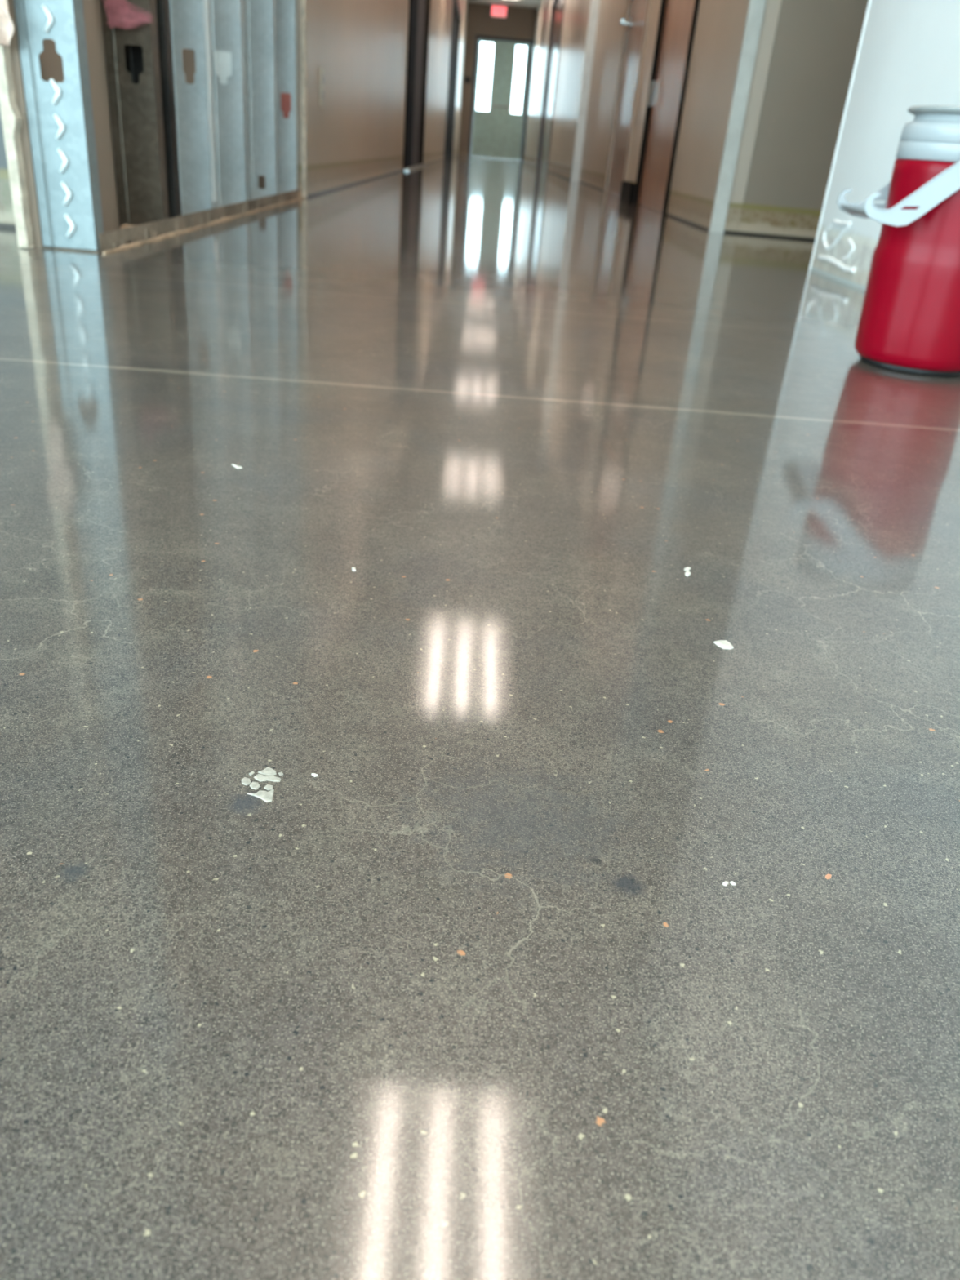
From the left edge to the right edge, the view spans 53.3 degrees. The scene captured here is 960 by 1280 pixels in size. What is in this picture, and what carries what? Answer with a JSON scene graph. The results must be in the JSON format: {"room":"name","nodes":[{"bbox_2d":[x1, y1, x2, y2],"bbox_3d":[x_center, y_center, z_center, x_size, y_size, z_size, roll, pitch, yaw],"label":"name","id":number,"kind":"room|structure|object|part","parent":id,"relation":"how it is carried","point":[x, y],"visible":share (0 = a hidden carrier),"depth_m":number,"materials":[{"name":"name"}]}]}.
{"room":"building corridor","nodes":[
{"label":"building corridor","id":0,"kind":"room"},
{"bbox_2d":[0,109,16,228],"bbox_3d":[-1.873,-2.192,1.271,2.415,2.860,0.120,4,27,-2],"label":"wall","id":1,"kind":"structure","parent":0,"point":[6,211],"depth_m":1.87,"materials":[{"name":"grey paint"}]},
{"bbox_2d":[7,0,265,248],"bbox_3d":[-0.653,-2.429,1.942,0.015,2.860,2.068,4,27,-2],"label":"wall","id":2,"kind":"structure","parent":0,"point":[51,61],"depth_m":1.84,"materials":[{"name":"paint"}]},
{"bbox_2d":[0,45,34,248],"bbox_3d":[-0.671,-1.949,1.008,0.023,2.857,0.028,4,27,-2],"label":"sheet","id":3,"kind":"object","parent":2,"relation":"attached to","point":[11,118],"visible":0.97,"depth_m":1.59,"materials":[{"name":"white paper"}]},
{"bbox_2d":[0,0,14,46],"bbox_3d":[-0.743,-1.013,1.470,0.056,0.171,0.019,4,27,-2],"label":"paper","id":4,"kind":"object","parent":3,"relation":"attached to","point":[6,26],"visible":1,"depth_m":1.50,"materials":[{"name":"white paper"}]},
{"bbox_2d":[297,0,467,197],"bbox_3d":[-0.505,-7.481,11.747,0.112,2.860,19.990,4,27,-2],"label":"wall","id":5,"kind":"structure","parent":0,"point":[361,46],"depth_m":4.93,"materials":[{"name":"beige paint"}]},
{"bbox_2d":[301,0,306,198],"bbox_3d":[-0.530,-2.890,2.857,0.016,2.860,0.017,4,27,-2],"label":"trim","id":6,"kind":"structure","parent":5,"relation":"attached to","point":[304,2],"depth_m":3.35,"materials":[{"name":"beige metal"}]},
{"bbox_2d":[320,67,324,107],"bbox_3d":[-0.604,-2.118,3.667,0.008,0.130,0.080,4,27,-2],"label":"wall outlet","id":7,"kind":"object","parent":5,"relation":"attached to","point":[322,70],"visible":1,"depth_m":3.65,"materials":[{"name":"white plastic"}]},
{"bbox_2d":[402,0,431,171],"bbox_3d":[-0.536,-5.208,8.064,0.155,2.198,2.398,4,27,-2],"label":"door","id":8,"kind":"structure","parent":5,"relation":"in","point":[419,10],"depth_m":8.27,"materials":[{"name":"black metal"}]},
{"bbox_3d":[-0.556,-5.605,8.892,0.096,2.138,0.445,4,27,-2],"label":"panel","id":9,"kind":"part","parent":8,"relation":"part of","materials":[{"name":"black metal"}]},
{"bbox_2d":[444,0,460,159],"bbox_3d":[-0.490,-9.037,15.484,0.117,2.198,3.398,4,27,-2],"label":"door","id":10,"kind":"structure","parent":5,"relation":"in","point":[455,22],"depth_m":16.06,"materials":[{"name":"brown metal"}]},
{"bbox_2d":[0,155,959,1279],"bbox_3d":[0.065,-4.683,9.556,12.000,0.001,28.720,4,27,-2],"label":"floor","id":11,"kind":"structure","parent":0,"point":[482,992],"depth_m":0.39,"materials":[{"name":"concrete"}]},
{"bbox_2d":[41,188,301,253],"bbox_3d":[-0.709,-1.166,2.581,0.101,0.030,2.054,4,27,-2],"label":"floor track","id":12,"kind":"object","parent":11,"relation":"on","point":[113,239],"visible":0.83,"depth_m":2.10,"materials":[{"name":"brown metal"}]},
{"bbox_2d":[13,0,103,250],"bbox_3d":[-0.605,-1.959,1.040,0.093,2.853,0.049,4,27,-2],"label":"stud","id":13,"kind":"object","parent":12,"relation":"on","point":[60,114],"visible":1,"depth_m":1.59,"materials":[{"name":"metal"}]},
{"bbox_2d":[120,224,135,229],"bbox_3d":[-0.725,-0.860,1.999,0.050,0.015,0.049,-20,37,-40],"label":"lump","id":14,"kind":"object","parent":12,"relation":"on","point":[123,226],"visible":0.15,"depth_m":1.99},
{"bbox_2d":[100,0,168,226],"bbox_3d":[-0.602,-2.141,1.393,0.093,2.853,0.044,4,27,-2],"label":"stud","id":15,"kind":"object","parent":12,"relation":"on","point":[136,117],"visible":0.83,"depth_m":1.94,"materials":[{"name":"metal"}]},
{"bbox_2d":[102,0,154,29],"bbox_3d":[-0.670,-1.222,1.819,0.096,0.107,0.022,4,27,-2],"label":"tuft","id":16,"kind":"object","parent":15,"relation":"attached to","point":[119,11],"visible":1,"depth_m":1.83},
{"bbox_2d":[124,0,182,217],"bbox_3d":[-0.601,-2.185,1.478,0.093,2.853,0.044,4,27,-2],"label":"stud","id":17,"kind":"object","parent":12,"relation":"on","point":[134,60],"visible":0.33,"depth_m":1.99,"materials":[{"name":"metal"}]},
{"bbox_2d":[169,0,217,215],"bbox_3d":[-0.598,-2.323,1.747,0.094,2.853,0.055,4,27,-2],"label":"stud","id":18,"kind":"object","parent":12,"relation":"on","point":[189,19],"visible":0.84,"depth_m":2.27,"materials":[{"name":"metal"}]},
{"bbox_2d":[208,0,248,208],"bbox_3d":[-0.596,-2.494,2.078,0.093,2.853,0.045,4,27,-2],"label":"stud","id":19,"kind":"object","parent":12,"relation":"on","point":[226,17],"visible":0.93,"depth_m":2.59,"materials":[{"name":"metal"}]},
{"bbox_2d":[243,0,278,199],"bbox_3d":[-0.593,-2.693,2.463,0.093,2.853,0.044,4,27,-2],"label":"stud","id":20,"kind":"object","parent":12,"relation":"on","point":[260,15],"visible":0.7,"depth_m":2.96,"materials":[{"name":"metal"}]},
{"bbox_2d":[275,0,297,193],"bbox_3d":[-0.590,-2.860,2.787,0.093,2.853,0.045,4,27,-2],"label":"stud","id":21,"kind":"object","parent":12,"relation":"on","point":[286,10],"visible":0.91,"depth_m":3.28,"materials":[{"name":"metal"}]},
{"bbox_2d":[297,187,302,197],"bbox_3d":[-0.668,-1.623,3.464,0.043,0.032,0.062,4,27,-2],"label":"lump","id":22,"kind":"object","parent":12,"relation":"on","point":[300,193],"visible":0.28,"depth_m":3.46,"materials":[{"name":"brown"}]},
{"bbox_2d":[102,196,306,253],"bbox_3d":[-0.648,-1.153,2.594,0.013,0.008,2.078,4,27,-2],"label":"bead","id":23,"kind":"object","parent":11,"relation":"on","point":[161,237],"visible":1,"depth_m":2.11},
{"bbox_2d":[231,463,242,468],"bbox_3d":[-0.176,-0.127,0.694,0.004,0.001,0.010,-16,34,-35],"label":"chip","id":24,"kind":"object","parent":11,"relation":"on","point":[234,465],"visible":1,"depth_m":0.69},
{"bbox_2d":[241,766,283,802],"bbox_3d":[-0.083,0.054,0.361,0.015,0.001,0.022,4,27,-2],"label":"plaster spatter","id":25,"kind":"object","parent":11,"relation":"on","point":[267,797],"visible":1,"depth_m":0.36,"materials":[{"name":"white paint"}]},
{"bbox_2d":[619,181,635,202],"bbox_3d":[0.890,-2.701,5.755,0.029,0.100,0.440,4,27,-2],"label":"base block","id":26,"kind":"object","parent":11,"relation":"on","point":[628,188],"visible":0.86,"depth_m":5.66,"materials":[{"name":"black metal"}]},
{"bbox_2d":[684,570,690,576],"bbox_3d":[0.126,-0.041,0.581,0.003,0.001,0.008,20,31,27],"label":"chip","id":27,"kind":"object","parent":11,"relation":"on","point":[687,573],"visible":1,"depth_m":0.58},
{"bbox_2d":[713,640,733,648],"bbox_3d":[0.127,0.002,0.498,0.008,0.001,0.009,-7,30,-22],"label":"chip","id":28,"kind":"object","parent":11,"relation":"on","point":[724,644],"visible":1,"depth_m":0.50,"materials":[{"name":"white paper"}]},
{"bbox_2d":[722,880,728,885],"bbox_3d":[0.085,0.084,0.332,0.001,0.001,0.002,25,33,34],"label":"chip","id":29,"kind":"object","parent":11,"relation":"on","point":[724,883],"visible":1,"depth_m":0.33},
{"bbox_2d":[825,873,831,879],"bbox_3d":[0.124,0.084,0.340,0.003,0.001,0.002,-15,34,-34],"label":"pebble","id":30,"kind":"object","parent":11,"relation":"on","point":[828,876],"visible":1,"depth_m":0.34,"materials":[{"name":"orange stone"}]},
{"bbox_2d":[836,105,959,377],"bbox_3d":[0.584,-0.518,1.245,0.218,0.313,0.191,8,27,6],"label":"jug","id":31,"kind":"object","parent":11,"relation":"on","point":[909,321],"visible":1,"depth_m":1.20,"materials":[{"name":"red plastic"}]},
{"bbox_3d":[0.570,-0.627,1.296,0.148,0.105,0.004,8,27,6],"label":"handle arm","id":32,"kind":"part","parent":31,"relation":"part of","materials":[{"name":"white plastic"}]},
{"bbox_3d":[0.541,-0.546,1.135,0.148,0.105,0.004,8,27,6],"label":"handle arm","id":33,"kind":"part","parent":31,"relation":"part of","materials":[{"name":"white plastic"}]},
{"bbox_3d":[0.616,-0.627,1.184,0.174,0.030,0.174,4,27,-2],"label":"lid","id":34,"kind":"part","parent":31,"relation":"part of","materials":[{"name":"white plastic"}]},
{"bbox_2d":[457,2,537,155],"bbox_3d":[0.581,-12.015,20.713,4.600,2.860,0.120,4,27,-2],"label":"wall","id":35,"kind":"structure","parent":0,"point":[519,23],"depth_m":20.20,"materials":[{"name":"beige paint"}]},
{"bbox_2d":[464,76,471,83],"bbox_3d":[-0.269,-12.075,20.604,0.130,0.110,0.031,4,27,-2],"label":"wall switch","id":36,"kind":"object","parent":35,"relation":"attached to","point":[467,79],"visible":1,"depth_m":20.60,"materials":[{"name":"black plastic"}]},
{"bbox_2d":[467,35,533,160],"bbox_3d":[0.439,-11.771,20.828,1.238,2.299,0.139,4,27,-2],"label":"door","id":37,"kind":"structure","parent":35,"relation":"in","point":[500,91],"depth_m":20.79,"materials":[{"name":"grey-green painted metal"},{"name":"glass"},{"name":"brushed steel"}]},
{"bbox_2d":[472,0,536,6],"bbox_3d":[0.403,-6.921,7.701,1.330,0.004,26.864,4,27,-2],"label":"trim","id":38,"kind":"structure","parent":35,"relation":"attached to","point":[473,0],"depth_m":19.61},
{"bbox_2d":[467,0,540,8],"bbox_3d":[0.294,-7.044,7.807,10.000,0.100,27.780,4,27,-2],"label":"ceiling","id":39,"kind":"structure","parent":0,"point":[521,2],"depth_m":19.58,"materials":[{"name":"tile"}]},
{"bbox_2d":[490,4,506,17],"bbox_3d":[0.395,-13.073,19.856,0.330,0.229,0.056,4,27,-2],"label":"exit sign","id":40,"kind":"object","parent":39,"relation":"attached to","point":[497,11],"visible":1,"depth_m":19.84,"materials":[{"name":"red plastic"}]},
{"bbox_2d":[523,0,591,180],"bbox_3d":[1.115,-8.766,14.519,0.180,2.860,13.860,4,27,-2],"label":"wall","id":41,"kind":"structure","parent":0,"point":[576,12],"depth_m":11.08,"materials":[{"name":"paint"}]},
{"bbox_2d":[536,0,564,171],"bbox_3d":[1.034,-7.822,13.398,0.117,2.198,2.998,4,27,-2],"label":"door","id":42,"kind":"structure","parent":41,"relation":"in","point":[557,6],"depth_m":13.86,"materials":[{"name":"brown metal"}]},
{"bbox_2d":[578,0,781,234],"bbox_3d":[1.076,-4.211,5.695,0.110,2.860,6.000,4,27,-2],"label":"wall","id":43,"kind":"structure","parent":0,"point":[720,24],"depth_m":4.03,"materials":[{"name":"beige paint"}]},
{"bbox_2d":[570,0,599,181],"bbox_3d":[1.005,-5.583,8.337,0.076,2.860,0.043,4,27,-2],"label":"trim","id":44,"kind":"structure","parent":43,"relation":"attached to","point":[594,4],"depth_m":8.63,"materials":[{"name":"beige metal"}]},
{"bbox_2d":[603,0,650,196],"bbox_3d":[1.013,-3.995,5.987,0.176,2.198,1.078,4,27,-2],"label":"door","id":45,"kind":"structure","parent":43,"relation":"in","point":[635,24],"depth_m":6.29,"materials":[{"name":"brown wood"}]},
{"bbox_3d":[0.960,-4.073,6.303,0.077,0.064,0.152,4,27,-2],"label":"lever handle","id":46,"kind":"part","parent":45,"relation":"part of","materials":[{"name":"metal"}]},
{"bbox_2d":[633,0,699,214],"bbox_3d":[1.028,-3.255,4.557,0.120,2.198,1.098,4,27,-2],"label":"door","id":47,"kind":"structure","parent":43,"relation":"in","point":[677,23],"depth_m":4.86,"materials":[{"name":"brown wood"}]},
{"bbox_2d":[708,0,765,232],"bbox_3d":[1.021,-2.832,3.016,0.054,2.860,0.023,4,27,-2],"label":"trim","id":48,"kind":"structure","parent":43,"relation":"attached to","point":[754,15],"depth_m":3.48,"materials":[{"name":"white metal"}]},
{"bbox_2d":[737,0,868,240],"bbox_3d":[2.861,-2.728,3.136,3.516,2.860,0.120,4,27,-2],"label":"wall","id":49,"kind":"structure","parent":0,"point":[815,45],"depth_m":3.50,"materials":[{"name":"paint"}]},
{"bbox_2d":[810,0,959,290],"bbox_3d":[1.018,-0.796,-0.926,0.110,2.860,6.300,4,27,-2],"label":"wall","id":50,"kind":"structure","parent":0,"point":[908,56],"depth_m":2.15,"materials":[{"name":"white paint"}]},
{"bbox_2d":[816,255,855,273],"bbox_3d":[0.874,-0.926,2.350,0.014,0.023,0.281,4,27,-2],"label":"smear","id":51,"kind":"object","parent":50,"relation":"attached to","point":[845,268],"visible":1,"depth_m":2.32,"materials":[{"name":"white paint"}]},
{"bbox_2d":[822,219,851,250],"bbox_3d":[0.879,-0.999,2.363,0.011,0.075,0.177,4,27,-2],"label":"smear","id":52,"kind":"object","parent":50,"relation":"attached to","point":[834,221],"visible":1,"depth_m":2.36,"materials":[{"name":"white paint"}]},
{"bbox_2d":[808,0,871,270],"bbox_3d":[0.997,-2.245,1.875,0.023,2.860,0.005,4,27,-2],"label":"trim","id":53,"kind":"structure","parent":50,"relation":"attached to","point":[869,1],"depth_m":2.38,"materials":[{"name":"white metal"}]},
{"bbox_2d":[841,237,854,261],"bbox_3d":[0.876,-0.924,2.266,0.009,0.052,0.054,4,27,-2],"label":"smear","id":54,"kind":"object","parent":50,"relation":"attached to","point":[850,242],"visible":1,"depth_m":2.26,"materials":[{"name":"white paint"}]}
]}

